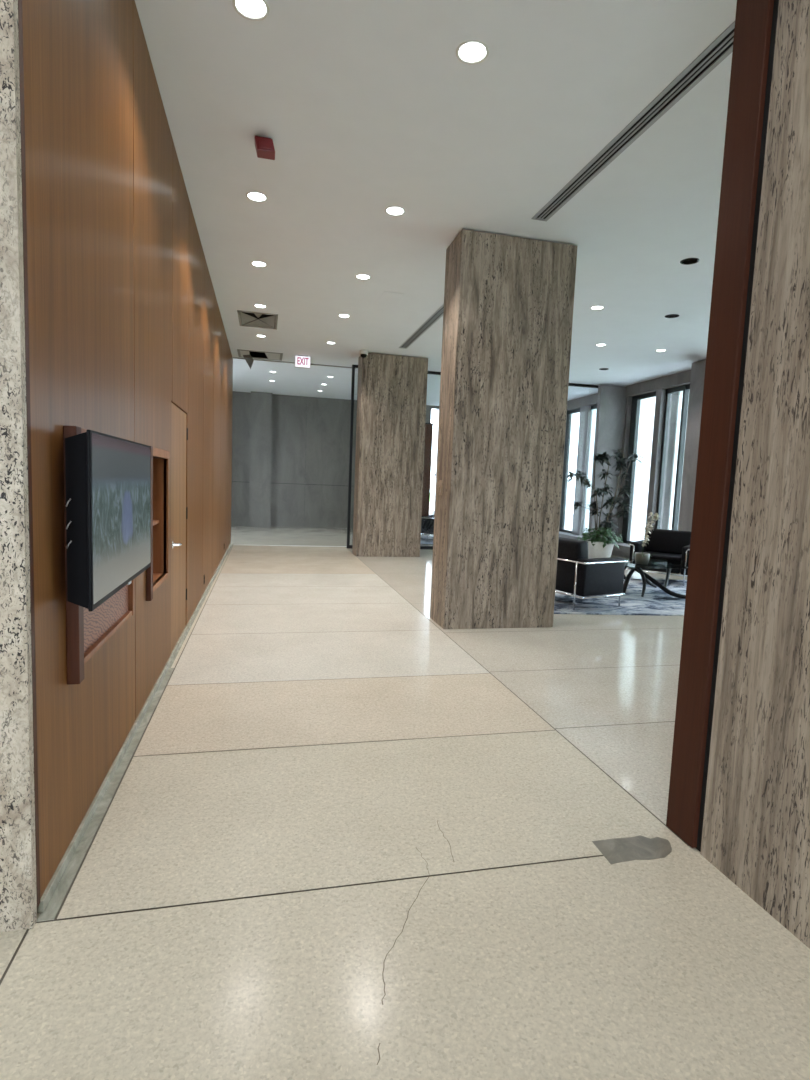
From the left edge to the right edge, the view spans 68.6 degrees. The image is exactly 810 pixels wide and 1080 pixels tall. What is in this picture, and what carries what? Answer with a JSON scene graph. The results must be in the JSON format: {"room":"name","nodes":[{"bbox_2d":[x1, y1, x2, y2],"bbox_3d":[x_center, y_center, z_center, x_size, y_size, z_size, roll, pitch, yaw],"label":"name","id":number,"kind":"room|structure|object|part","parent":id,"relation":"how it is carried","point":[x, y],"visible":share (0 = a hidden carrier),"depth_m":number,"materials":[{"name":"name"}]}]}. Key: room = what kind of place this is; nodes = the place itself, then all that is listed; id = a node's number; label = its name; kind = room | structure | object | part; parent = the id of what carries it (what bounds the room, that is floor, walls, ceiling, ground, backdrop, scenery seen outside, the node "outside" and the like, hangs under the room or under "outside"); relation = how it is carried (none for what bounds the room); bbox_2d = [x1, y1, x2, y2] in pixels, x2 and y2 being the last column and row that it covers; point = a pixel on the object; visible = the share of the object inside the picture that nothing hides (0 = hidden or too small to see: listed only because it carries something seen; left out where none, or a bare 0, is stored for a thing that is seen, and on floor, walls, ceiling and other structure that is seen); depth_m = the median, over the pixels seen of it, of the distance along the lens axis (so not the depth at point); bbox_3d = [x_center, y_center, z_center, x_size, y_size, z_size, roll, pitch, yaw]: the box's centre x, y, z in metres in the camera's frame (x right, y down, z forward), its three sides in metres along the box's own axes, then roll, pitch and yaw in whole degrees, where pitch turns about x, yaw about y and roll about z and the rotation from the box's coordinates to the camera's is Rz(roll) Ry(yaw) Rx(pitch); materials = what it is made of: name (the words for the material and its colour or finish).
{"room":"lobby","nodes":[
{"label":"lobby","id":0,"kind":"room"},
{"bbox_2d":[22,0,232,898],"bbox_3d":[-2.599,-1.310,7.331,0.280,4.000,11.510,1,6,-13],"label":"wall","id":1,"kind":"structure","parent":0,"point":[126,323],"depth_m":2.67,"materials":[{"name":"brown wood"}]},
{"bbox_2d":[18,0,39,907],"bbox_3d":[-1.172,-0.742,1.798,0.044,3.960,0.033,1,6,-13],"label":"trim","id":2,"kind":"structure","parent":1,"relation":"attached to","point":[20,19],"depth_m":1.84,"materials":[{"name":"brown wood"}]},
{"bbox_2d":[63,425,133,684],"bbox_3d":[-1.362,0.011,2.722,0.045,0.974,1.060,1,6,-13],"label":"wall frame","id":3,"kind":"object","parent":1,"relation":"attached to","point":[87,632],"visible":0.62,"depth_m":2.46,"materials":[{"name":"red wood"}]},
{"bbox_3d":[-1.249,0.063,2.239,0.045,0.972,0.063,1,6,-13],"label":"post","id":4,"kind":"part","parent":3,"relation":"part of","materials":[{"name":"brown wood"}]},
{"bbox_3d":[-1.388,0.001,2.741,0.004,0.875,0.980,1,6,-13],"label":"panel","id":5,"kind":"part","parent":3,"relation":"part of","materials":[{"name":"brown leather"}]},
{"bbox_3d":[-1.393,0.447,2.775,0.024,0.026,0.962,1,6,-13],"label":"rail","id":6,"kind":"part","parent":3,"relation":"part of","materials":[{"name":"brown wood"}]},
{"bbox_3d":[-1.487,-0.056,3.215,0.028,0.940,0.035,1,6,-13],"label":"post","id":7,"kind":"part","parent":3,"relation":"part of","materials":[{"name":"brown wood"}]},
{"bbox_2d":[65,429,150,611],"bbox_3d":[-1.300,-0.119,2.643,0.118,0.656,1.125,1,6,-13],"label":"television","id":8,"kind":"object","parent":1,"relation":"attached to","point":[108,506],"visible":1,"depth_m":2.28,"materials":[{"name":"black plastic"}]},
{"bbox_2d":[37,543,230,912],"bbox_3d":[-2.549,0.660,7.551,0.044,0.045,11.450,1,6,-13],"label":"baseboard","id":9,"kind":"structure","parent":1,"relation":"attached to","point":[48,893],"depth_m":2.77,"materials":[{"name":"grey stone"}]},
{"bbox_2d":[146,446,169,600],"bbox_3d":[-1.813,-0.142,4.080,0.270,0.971,0.847,1,6,-13],"label":"wall niche","id":10,"kind":"object","parent":1,"relation":"attached to","point":[157,456],"visible":0.39,"depth_m":4.44,"materials":[{"name":"red wood"}]},
{"bbox_3d":[-1.607,-0.101,3.732,0.030,0.971,0.070,1,6,-13],"label":"post","id":11,"kind":"part","parent":10,"relation":"part of","materials":[{"name":"brown wood"}]},
{"bbox_3d":[-1.838,0.303,4.144,0.235,0.035,0.742,1,6,-13],"label":"rail","id":12,"kind":"part","parent":10,"relation":"part of","materials":[{"name":"brown wood"}]},
{"bbox_3d":[-1.797,-0.599,4.049,0.241,0.056,0.822,1,6,-13],"label":"rail","id":13,"kind":"part","parent":10,"relation":"part of","materials":[{"name":"brown wood"}]},
{"bbox_2d":[171,402,187,652],"bbox_3d":[-1.954,-0.106,5.178,0.103,2.044,0.969,1,6,-13],"label":"door","id":14,"kind":"structure","parent":1,"relation":"in","point":[179,432],"depth_m":5.11,"materials":[{"name":"brown wood"}]},
{"bbox_3d":[-1.856,0.035,4.833,0.067,0.064,0.143,1,6,-13],"label":"handle","id":15,"kind":"part","parent":14,"relation":"part of","materials":[{"name":"silver metal"}]},
{"bbox_2d":[233,357,355,368],"bbox_3d":[-2.376,-3.847,12.905,2.640,0.018,0.060,1,6,-13],"label":"trim","id":16,"kind":"structure","parent":1,"relation":"attached to","point":[233,357],"depth_m":12.85,"materials":[{"name":"metal"}]},
{"bbox_2d":[258,545,346,546],"bbox_3d":[-2.509,0.130,13.308,2.580,0.004,0.050,1,6,-13],"label":"trim","id":17,"kind":"structure","parent":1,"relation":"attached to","point":[258,545],"depth_m":13.26,"materials":[{"name":"white metal"}]},
{"bbox_2d":[249,391,271,526],"bbox_3d":[-4.354,-2.396,17.880,0.621,4.010,0.260,1,6,-13],"label":"column","id":18,"kind":"structure","parent":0,"point":[261,402],"depth_m":17.75,"materials":[{"name":"grey concrete"}]},
{"bbox_2d":[231,391,438,527],"bbox_3d":[-1.656,-2.383,18.867,11.800,4.010,0.420,1,6,-13],"label":"wall","id":19,"kind":"structure","parent":0,"point":[310,442],"depth_m":18.30,"materials":[{"name":"grey concrete"}]},
{"bbox_2d":[0,526,809,1079],"bbox_3d":[1.122,0.810,7.784,12.200,0.012,24.000,1,6,-13],"label":"floor","id":20,"kind":"structure","parent":0,"point":[348,833],"depth_m":2.27,"materials":[{"name":"stone"}]},
{"bbox_2d":[0,0,36,932],"bbox_3d":[-2.414,-0.772,1.752,2.484,4.010,0.590,1,6,-13],"label":"wall pier","id":21,"kind":"object","parent":20,"relation":"on","point":[18,892],"visible":1,"depth_m":1.82,"materials":[{"name":"granite"}]},
{"bbox_2d":[352,353,427,556],"bbox_3d":[-0.320,-1.676,12.122,1.323,3.995,0.535,1,6,-13],"label":"pillar","id":22,"kind":"structure","parent":20,"relation":"on","point":[392,389],"depth_m":11.86,"materials":[{"name":"stone"}]},
{"bbox_2d":[420,535,433,543],"bbox_3d":[1.249,-0.002,16.197,3.300,0.013,2.400,1,6,-13],"label":"rug","id":23,"kind":"object","parent":20,"relation":"on","point":[424,540],"visible":0.02,"depth_m":15.94,"materials":[{"name":"carpet"}]},
{"bbox_2d":[421,515,433,537],"bbox_3d":[0.900,-0.440,16.028,0.824,0.863,1.023,4,6,17],"label":"armchair","id":24,"kind":"object","parent":23,"relation":"on","point":[427,522],"visible":0.27,"depth_m":15.62,"materials":[{"name":"black leather"}]},
{"bbox_2d":[421,423,433,534],"bbox_3d":[0.533,-1.801,17.527,0.540,3.280,0.170,1,6,-13],"label":"window","id":25,"kind":"structure","parent":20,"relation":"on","point":[428,426],"depth_m":17.49,"materials":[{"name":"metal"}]},
{"bbox_3d":[0.541,-2.030,17.510,0.460,2.740,0.080,1,6,-13],"label":"panel","id":26,"kind":"part","parent":25,"relation":"part of","materials":[{"name":"white glass"}]},
{"bbox_2d":[346,365,598,549],"bbox_3d":[1.955,-1.757,13.834,6.535,4.010,0.080,1,6,-13],"label":"glass wall","id":27,"kind":"structure","parent":20,"relation":"on","point":[353,366],"depth_m":13.11,"materials":[{"name":"brown metal"}]},
{"bbox_3d":[-1.198,-1.811,13.087,0.055,4.010,0.080,1,6,-13],"label":"post","id":28,"kind":"part","parent":27,"relation":"part of","materials":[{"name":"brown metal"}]},
{"bbox_3d":[1.903,0.203,14.028,6.480,0.070,0.080,1,6,-13],"label":"rail","id":29,"kind":"part","parent":27,"relation":"part of","materials":[{"name":"brown metal"}]},
{"bbox_3d":[2.060,-3.723,13.652,6.480,0.055,0.080,1,6,-13],"label":"head rail","id":30,"kind":"part","parent":27,"relation":"part of","materials":[{"name":"brown metal"}]},
{"bbox_2d":[430,229,576,628],"bbox_3d":[1.026,-1.073,6.394,1.246,3.995,0.535,1,6,-13],"label":"pillar","id":31,"kind":"structure","parent":20,"relation":"on","point":[509,300],"depth_m":6.13,"materials":[{"name":"stone"}]},
{"bbox_2d":[438,480,442,494],"bbox_3d":[0.372,-0.559,6.349,0.030,0.160,0.090,1,6,-13],"label":"wall switch","id":32,"kind":"object","parent":31,"relation":"attached to","point":[440,481],"visible":1,"depth_m":6.33,"materials":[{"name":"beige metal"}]},
{"bbox_2d":[559,532,629,557],"bbox_3d":[5.461,0.402,12.382,0.310,0.270,15.950,1,6,-13],"label":"window ledge","id":33,"kind":"object","parent":20,"relation":"on","point":[623,550],"visible":0.07,"depth_m":13.93,"materials":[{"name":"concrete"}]},
{"bbox_2d":[565,448,645,557],"bbox_3d":[4.218,-0.755,12.577,1.765,2.436,0.981,2,6,-6],"label":"potted tree","id":34,"kind":"object","parent":20,"relation":"on","point":[598,547],"visible":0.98,"depth_m":12.52,"materials":[{"name":"green plant"}]},
{"bbox_3d":[3.844,-0.631,12.403,0.585,1.417,0.065,0,6,-22],"label":"stem","id":35,"kind":"part","parent":34,"relation":"part of","materials":[{"name":"green plant"}]},
{"bbox_3d":[4.076,-0.846,12.672,0.196,1.813,0.051,4,6,17],"label":"stem","id":36,"kind":"part","parent":34,"relation":"part of","materials":[{"name":"green plant"}]},
{"bbox_3d":[4.147,0.237,12.670,0.610,0.440,0.610,1,6,-13],"label":"planter","id":37,"kind":"part","parent":34,"relation":"part of","materials":[{"name":"white ceramic"}]},
{"bbox_3d":[4.199,-0.784,12.589,0.161,1.712,0.052,1,6,-17],"label":"stem","id":38,"kind":"part","parent":34,"relation":"part of","materials":[{"name":"green plant"}]},
{"bbox_3d":[4.404,-0.864,12.575,0.392,1.894,0.048,1,6,-13],"label":"stem","id":39,"kind":"part","parent":34,"relation":"part of","materials":[{"name":"green plant"}]},
{"bbox_3d":[4.531,-0.837,12.768,0.656,1.816,0.057,0,6,-21],"label":"stem","id":40,"kind":"part","parent":34,"relation":"part of","materials":[{"name":"green plant"}]},
{"bbox_2d":[554,579,686,615],"bbox_3d":[3.385,0.796,8.767,4.300,0.013,2.850,2,6,-6],"label":"rug","id":41,"kind":"object","parent":20,"relation":"on","point":[655,602],"visible":0.17,"depth_m":7.98,"materials":[{"name":"carpet"}]},
{"bbox_2d":[555,537,627,609],"bbox_3d":[2.262,0.398,7.858,0.824,0.863,1.023,-1,6,-31],"label":"armchair","id":42,"kind":"object","parent":41,"relation":"on","point":[578,574],"visible":0.62,"depth_m":7.43,"materials":[{"name":"black leather"}]},
{"bbox_3d":[2.259,0.571,7.877,0.745,0.145,0.660,-1,6,-31],"label":"seat","id":43,"kind":"part","parent":42,"relation":"part of","materials":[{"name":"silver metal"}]},
{"bbox_3d":[1.998,0.433,7.705,0.135,0.400,0.660,-1,6,-31],"label":"panel","id":44,"kind":"part","parent":42,"relation":"part of","materials":[{"name":"black leather"}]},
{"bbox_2d":[557,537,587,560],"bbox_3d":[2.045,0.186,7.703,0.238,0.429,0.740,-1,6,-31],"label":"cushion","id":45,"kind":"object","parent":42,"relation":"on","point":[569,549],"depth_m":7.43,"materials":[{"name":"black leather"}]},
{"bbox_3d":[2.107,0.573,7.341,0.023,0.600,0.024,-1,6,-31],"label":"leg","id":46,"kind":"part","parent":42,"relation":"part of","materials":[{"name":"silver metal"}]},
{"bbox_3d":[2.249,0.656,7.881,0.800,0.022,1.021,-1,6,-31],"label":"rail","id":47,"kind":"part","parent":42,"relation":"part of","materials":[{"name":"silver metal"}]},
{"bbox_3d":[2.261,0.230,7.837,0.782,0.024,1.023,-1,6,-31],"label":"rail","id":48,"kind":"part","parent":42,"relation":"part of","materials":[{"name":"silver metal"}]},
{"bbox_2d":[576,557,624,596],"bbox_3d":[2.474,0.461,7.512,0.745,0.460,0.150,-1,6,-31],"label":"cushion","id":49,"kind":"object","parent":42,"relation":"on","point":[595,576],"depth_m":7.40,"materials":[{"name":"black leather"}]},
{"bbox_2d":[622,562,685,598],"bbox_3d":[3.667,0.570,8.771,1.440,0.453,0.981,1,6,-13],"label":"coffee table","id":50,"kind":"object","parent":41,"relation":"on","point":[646,578],"visible":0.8,"depth_m":8.57,"materials":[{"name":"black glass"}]},
{"bbox_3d":[3.285,0.565,8.631,0.346,0.444,0.164,1,6,-13],"label":"leg","id":51,"kind":"part","parent":50,"relation":"part of","materials":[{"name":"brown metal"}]},
{"bbox_3d":[3.393,0.578,8.523,0.108,0.442,0.303,2,6,-6],"label":"leg","id":52,"kind":"part","parent":50,"relation":"part of","materials":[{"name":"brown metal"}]},
{"bbox_2d":[633,512,659,563],"bbox_3d":[3.512,-0.032,8.630,0.397,0.759,0.265,1,6,-13],"label":"orchid","id":53,"kind":"object","parent":50,"relation":"on","point":[640,557],"visible":1,"depth_m":8.58,"materials":[{"name":"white plant"}]},
{"bbox_3d":[3.455,0.268,8.648,0.204,0.155,0.204,1,6,-13],"label":"pot","id":54,"kind":"part","parent":53,"relation":"part of","materials":[{"name":"grey ceramic"}]},
{"bbox_3d":[3.722,0.537,9.160,0.559,0.441,0.059,-2,7,-36],"label":"leg","id":55,"kind":"part","parent":50,"relation":"part of","materials":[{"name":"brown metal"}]},
{"bbox_3d":[3.835,0.538,8.694,0.049,0.340,0.378,5,6,30],"label":"leg","id":56,"kind":"part","parent":50,"relation":"part of","materials":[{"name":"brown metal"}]},
{"bbox_2d":[627,529,690,585],"bbox_3d":[4.441,0.264,10.161,1.023,0.863,0.824,6,7,35],"label":"armchair","id":57,"kind":"object","parent":41,"relation":"on","point":[665,547],"visible":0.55,"depth_m":10.10,"materials":[{"name":"black leather"}]},
{"bbox_3d":[3.837,0.368,10.133,0.060,0.612,0.140,1,6,-17],"label":"leg","id":58,"kind":"part","parent":57,"relation":"part of","materials":[{"name":"silver metal"}]},
{"bbox_2d":[629,540,646,568],"bbox_3d":[4.104,0.249,10.395,0.150,0.460,0.745,6,7,35],"label":"cushion","id":59,"kind":"object","parent":57,"relation":"on","point":[636,546],"depth_m":10.10,"materials":[{"name":"black leather"}]},
{"bbox_3d":[4.432,0.522,10.188,1.021,0.022,0.800,6,7,35],"label":"rail","id":60,"kind":"part","parent":57,"relation":"part of","materials":[{"name":"silver metal"}]},
{"bbox_3d":[4.431,0.437,10.174,0.660,0.145,0.745,6,7,35],"label":"seat","id":61,"kind":"part","parent":57,"relation":"part of","materials":[{"name":"black leather"}]},
{"bbox_2d":[644,551,681,564],"bbox_3d":[4.398,0.304,10.105,0.660,0.130,0.600,6,7,35],"label":"seat cushion","id":62,"kind":"object","parent":57,"relation":"on","point":[658,557],"depth_m":9.88,"materials":[{"name":"black leather"}]},
{"bbox_2d":[646,529,690,553],"bbox_3d":[4.602,0.033,10.353,0.740,0.429,0.238,6,7,35],"label":"cushion","id":63,"kind":"object","parent":57,"relation":"on","point":[661,540],"depth_m":10.27,"materials":[{"name":"black leather"}]},
{"bbox_2d":[680,545,689,574],"bbox_3d":[4.771,0.321,9.923,0.150,0.460,0.745,6,7,35],"label":"cushion","id":64,"kind":"object","parent":57,"relation":"on","point":[684,559],"depth_m":9.63,"materials":[{"name":"black leather"}]},
{"bbox_3d":[4.596,0.450,9.598,0.140,0.612,0.060,2,5,-3],"label":"leg","id":65,"kind":"part","parent":57,"relation":"part of","materials":[{"name":"silver metal"}]},
{"bbox_2d":[135,0,736,405],"bbox_3d":[1.281,-3.182,7.401,12.200,0.001,24.000,1,6,-13],"label":"ceiling","id":66,"kind":"structure","parent":0,"point":[366,107],"depth_m":4.61,"materials":[{"name":"paint"}]},
{"bbox_2d":[232,0,269,20],"bbox_3d":[-0.823,-2.911,3.176,0.194,0.110,0.194,1,6,-13],"label":"recessed light","id":67,"kind":"object","parent":66,"relation":"in","point":[254,10],"visible":1,"depth_m":3.21,"materials":[{"name":"white metal"}]},
{"bbox_2d":[246,192,267,201],"bbox_3d":[-1.331,-3.139,5.336,0.194,0.110,0.194,1,6,-13],"label":"recessed light","id":68,"kind":"object","parent":66,"relation":"in","point":[253,196],"visible":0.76,"depth_m":5.36,"materials":[{"name":"white metal"}]},
{"bbox_2d":[237,310,277,329],"bbox_3d":[-2.356,-3.627,9.525,0.608,0.209,0.940,1,6,-13],"label":"ceiling vent","id":69,"kind":"object","parent":66,"relation":"in","point":[255,319],"visible":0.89,"depth_m":9.60,"materials":[{"name":"metal"}]},
{"bbox_3d":[-2.490,-3.544,9.502,0.251,0.023,0.798,1,6,-13],"label":"blade","id":70,"kind":"part","parent":69,"relation":"part of","materials":[{"name":"white metal"}]},
{"bbox_3d":[-2.408,-3.564,9.740,0.502,0.023,0.399,1,6,-13],"label":"blade","id":71,"kind":"part","parent":69,"relation":"part of","materials":[{"name":"white metal"}]},
{"bbox_3d":[-2.229,-3.540,9.564,0.251,0.023,0.798,1,6,-13],"label":"blade","id":72,"kind":"part","parent":69,"relation":"part of","materials":[{"name":"white metal"}]},
{"bbox_2d":[251,261,266,266],"bbox_3d":[-1.728,-3.316,7.021,0.194,0.110,0.194,1,6,-13],"label":"recessed light","id":73,"kind":"object","parent":66,"relation":"in","point":[254,263],"visible":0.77,"depth_m":7.05,"materials":[{"name":"white metal"}]},
{"bbox_2d":[237,349,282,368],"bbox_3d":[-2.985,-3.822,12.243,0.890,0.590,0.750,1,6,-13],"label":"ceiling vent","id":74,"kind":"object","parent":66,"relation":"in","point":[241,353],"visible":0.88,"depth_m":12.24,"materials":[{"name":"metal"}]},
{"bbox_3d":[-3.282,-3.824,12.173,0.180,0.012,0.650,1,6,-13],"label":"fixed panel","id":75,"kind":"part","parent":74,"relation":"part of","materials":[{"name":"white metal"}]},
{"bbox_3d":[-2.986,-3.818,12.243,0.890,0.018,0.750,1,6,-13],"label":"frame","id":76,"kind":"part","parent":74,"relation":"part of","materials":[{"name":"metal"}]},
{"bbox_3d":[-2.752,-3.815,12.298,0.310,0.012,0.650,1,6,-13],"label":"fixed panel","id":77,"kind":"part","parent":74,"relation":"part of","materials":[{"name":"white metal"}]},
{"bbox_2d":[253,304,266,307],"bbox_3d":[-2.133,-3.498,8.744,0.194,0.110,0.194,1,6,-13],"label":"recessed light","id":78,"kind":"object","parent":66,"relation":"in","point":[255,305],"visible":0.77,"depth_m":8.77,"materials":[{"name":"white metal"}]},
{"bbox_2d":[254,136,274,159],"bbox_3d":[-1.046,-2.932,4.429,0.150,0.115,0.148,1,6,-13],"label":"fire alarm","id":79,"kind":"object","parent":66,"relation":"attached to","point":[264,146],"visible":1,"depth_m":4.38,"materials":[{"name":"red plastic"}]},
{"bbox_2d":[295,355,310,368],"bbox_3d":[-2.095,-3.649,12.148,0.315,0.245,0.094,1,6,-13],"label":"exit sign","id":80,"kind":"object","parent":66,"relation":"hanging from","point":[301,361],"visible":1,"depth_m":12.11,"materials":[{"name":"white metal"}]},
{"bbox_2d":[338,314,349,317],"bbox_3d":[-0.930,-3.482,9.080,0.194,0.110,0.194,1,6,-13],"label":"recessed light","id":81,"kind":"object","parent":66,"relation":"in","point":[339,315],"visible":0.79,"depth_m":9.11,"materials":[{"name":"white metal"}]},
{"bbox_2d":[355,274,370,279],"bbox_3d":[-0.516,-3.296,7.318,0.194,0.110,0.194,1,6,-13],"label":"recessed light","id":82,"kind":"object","parent":66,"relation":"in","point":[359,276],"visible":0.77,"depth_m":7.36,"materials":[{"name":"white metal"}]},
{"bbox_2d":[360,350,367,357],"bbox_3d":[-0.794,-3.572,11.416,0.160,0.135,0.160,1,6,-13],"label":"security camera","id":83,"kind":"object","parent":66,"relation":"attached to","point":[363,353],"visible":1,"depth_m":11.36,"materials":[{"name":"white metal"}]},
{"bbox_2d":[378,291,403,302],"bbox_3d":[-0.192,-3.303,8.075,0.290,0.004,0.430,1,6,-13],"label":"access hatch","id":84,"kind":"object","parent":66,"relation":"attached to","point":[394,297],"visible":1,"depth_m":8.06,"materials":[{"name":"paint"}]},
{"bbox_2d":[385,206,405,215],"bbox_3d":[-0.090,-3.106,5.507,0.194,0.110,0.194,1,6,-13],"label":"recessed light","id":85,"kind":"object","parent":66,"relation":"in","point":[392,210],"visible":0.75,"depth_m":5.53,"materials":[{"name":"white metal"}]},
{"bbox_2d":[399,304,443,348],"bbox_3d":[0.490,-3.410,8.834,0.158,0.124,4.680,1,6,-13],"label":"ceiling vent","id":86,"kind":"object","parent":66,"relation":"in","point":[438,314],"visible":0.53,"depth_m":9.60,"materials":[{"name":"metal"}]},
{"bbox_2d":[456,40,488,64],"bbox_3d":[0.394,-2.889,3.449,0.194,0.110,0.194,1,6,-13],"label":"recessed light","id":87,"kind":"object","parent":66,"relation":"in","point":[471,52],"visible":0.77,"depth_m":3.46,"materials":[{"name":"white metal"}]},
{"bbox_2d":[590,306,604,309],"bbox_3d":[2.655,-3.253,8.182,0.194,0.110,0.194,1,6,-13],"label":"recessed light","id":88,"kind":"object","parent":66,"relation":"in","point":[593,307],"visible":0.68,"depth_m":8.21,"materials":[{"name":"white metal"}]},
{"bbox_2d":[531,21,734,220],"bbox_3d":[1.622,-2.904,4.036,0.156,0.124,3.170,1,6,-13],"label":"ceiling vent","id":89,"kind":"object","parent":66,"relation":"in","point":[717,48],"visible":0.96,"depth_m":4.00,"materials":[{"name":"metal"}]},
{"bbox_2d":[665,314,678,317],"bbox_3d":[3.793,-3.230,8.421,0.194,0.110,0.194,1,6,-13],"label":"recessed light","id":90,"kind":"object","parent":66,"relation":"in","point":[669,315],"visible":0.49,"depth_m":8.49,"materials":[{"name":"black plastic"}]},
{"bbox_2d":[680,258,699,264],"bbox_3d":[3.082,-3.066,6.412,0.194,0.110,0.194,1,6,-13],"label":"recessed light","id":91,"kind":"object","parent":66,"relation":"in","point":[687,261],"visible":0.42,"depth_m":6.47,"materials":[{"name":"black plastic"}]},
{"bbox_2d":[564,413,579,530],"bbox_3d":[5.157,-2.926,18.502,1.030,6.300,0.720,1,6,-13],"label":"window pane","id":92,"kind":"structure","parent":0,"point":[575,417],"depth_m":18.20,"materials":[{"name":"white glass"}]},
{"bbox_2d":[583,409,596,532],"bbox_3d":[5.403,-2.732,16.582,0.630,6.300,0.150,1,6,-13],"label":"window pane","id":93,"kind":"structure","parent":0,"point":[593,412],"depth_m":16.52,"materials":[{"name":"white glass"}]},
{"bbox_2d":[588,385,626,540],"bbox_3d":[5.046,-1.673,14.348,1.060,3.990,0.130,1,6,-13],"label":"wall column","id":94,"kind":"structure","parent":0,"point":[611,401],"depth_m":14.17,"materials":[{"name":"concrete"}]},
{"bbox_2d":[559,370,690,543],"bbox_3d":[5.871,-1.452,12.283,0.400,4.010,15.950,1,6,-13],"label":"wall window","id":95,"kind":"structure","parent":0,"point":[659,385],"depth_m":13.77,"materials":[{"name":"concrete"}]},
{"bbox_2d":[559,408,579,532],"bbox_3d":[4.749,-1.954,16.944,0.070,3.490,0.950,1,6,-13],"label":"window","id":96,"kind":"structure","parent":95,"relation":"attached to","point":[570,412],"depth_m":17.22,"materials":[{"name":"clear glass"}]},
{"bbox_2d":[621,392,655,543],"bbox_3d":[5.492,-1.621,13.787,0.070,3.490,1.050,1,6,-13],"label":"window","id":97,"kind":"structure","parent":95,"relation":"attached to","point":[635,406],"depth_m":14.12,"materials":[{"name":"clear glass"}]},
{"bbox_2d":[655,384,689,529],"bbox_3d":[5.793,-1.480,12.442,0.100,3.490,1.340,1,6,-13],"label":"window","id":98,"kind":"structure","parent":95,"relation":"attached to","point":[685,388],"depth_m":12.55,"materials":[{"name":"clear glass"}]},
{"bbox_2d":[629,397,655,540],"bbox_3d":[6.029,-2.536,14.793,1.030,6.300,0.720,1,6,-13],"label":"window pane","id":99,"kind":"structure","parent":0,"point":[647,406],"depth_m":14.45,"materials":[{"name":"white glass"}]},
{"bbox_2d":[661,391,688,529],"bbox_3d":[6.204,-2.374,13.178,0.630,6.300,0.240,1,6,-13],"label":"window pane","id":100,"kind":"structure","parent":0,"point":[676,405],"depth_m":13.12,"materials":[{"name":"white glass"}]},
{"bbox_2d":[678,359,705,530],"bbox_3d":[5.890,-1.335,11.174,0.870,3.990,0.830,1,6,-13],"label":"wall column","id":101,"kind":"structure","parent":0,"point":[697,368],"depth_m":11.24,"materials":[{"name":"concrete"}]},
{"bbox_2d":[700,0,809,948],"bbox_3d":[2.432,-0.324,-0.910,0.698,4.010,6.795,1,6,-13],"label":"wall","id":102,"kind":"structure","parent":0,"point":[756,830],"depth_m":2.16,"materials":[{"name":"stone"}]},
{"bbox_2d":[696,0,778,851],"bbox_3d":[1.415,-0.676,2.343,0.188,4.010,0.050,1,6,-13],"label":"trim","id":103,"kind":"structure","parent":102,"relation":"attached to","point":[776,2],"depth_m":2.34,"materials":[{"name":"brown wood"}]},
{"bbox_3d":[4.887,-0.625,3.257,7.010,4.010,0.150,1,6,-13],"label":"wall","id":104,"kind":"structure","parent":0,"visible":0},
{"bbox_2d":[666,0,773,847],"bbox_3d":[1.377,-0.689,2.437,0.200,4.006,0.173,1,6,-13],"label":"door frame","id":105,"kind":"structure","parent":104,"relation":"attached to","point":[753,19],"depth_m":2.41,"materials":[{"name":"brown wood"}]}
]}

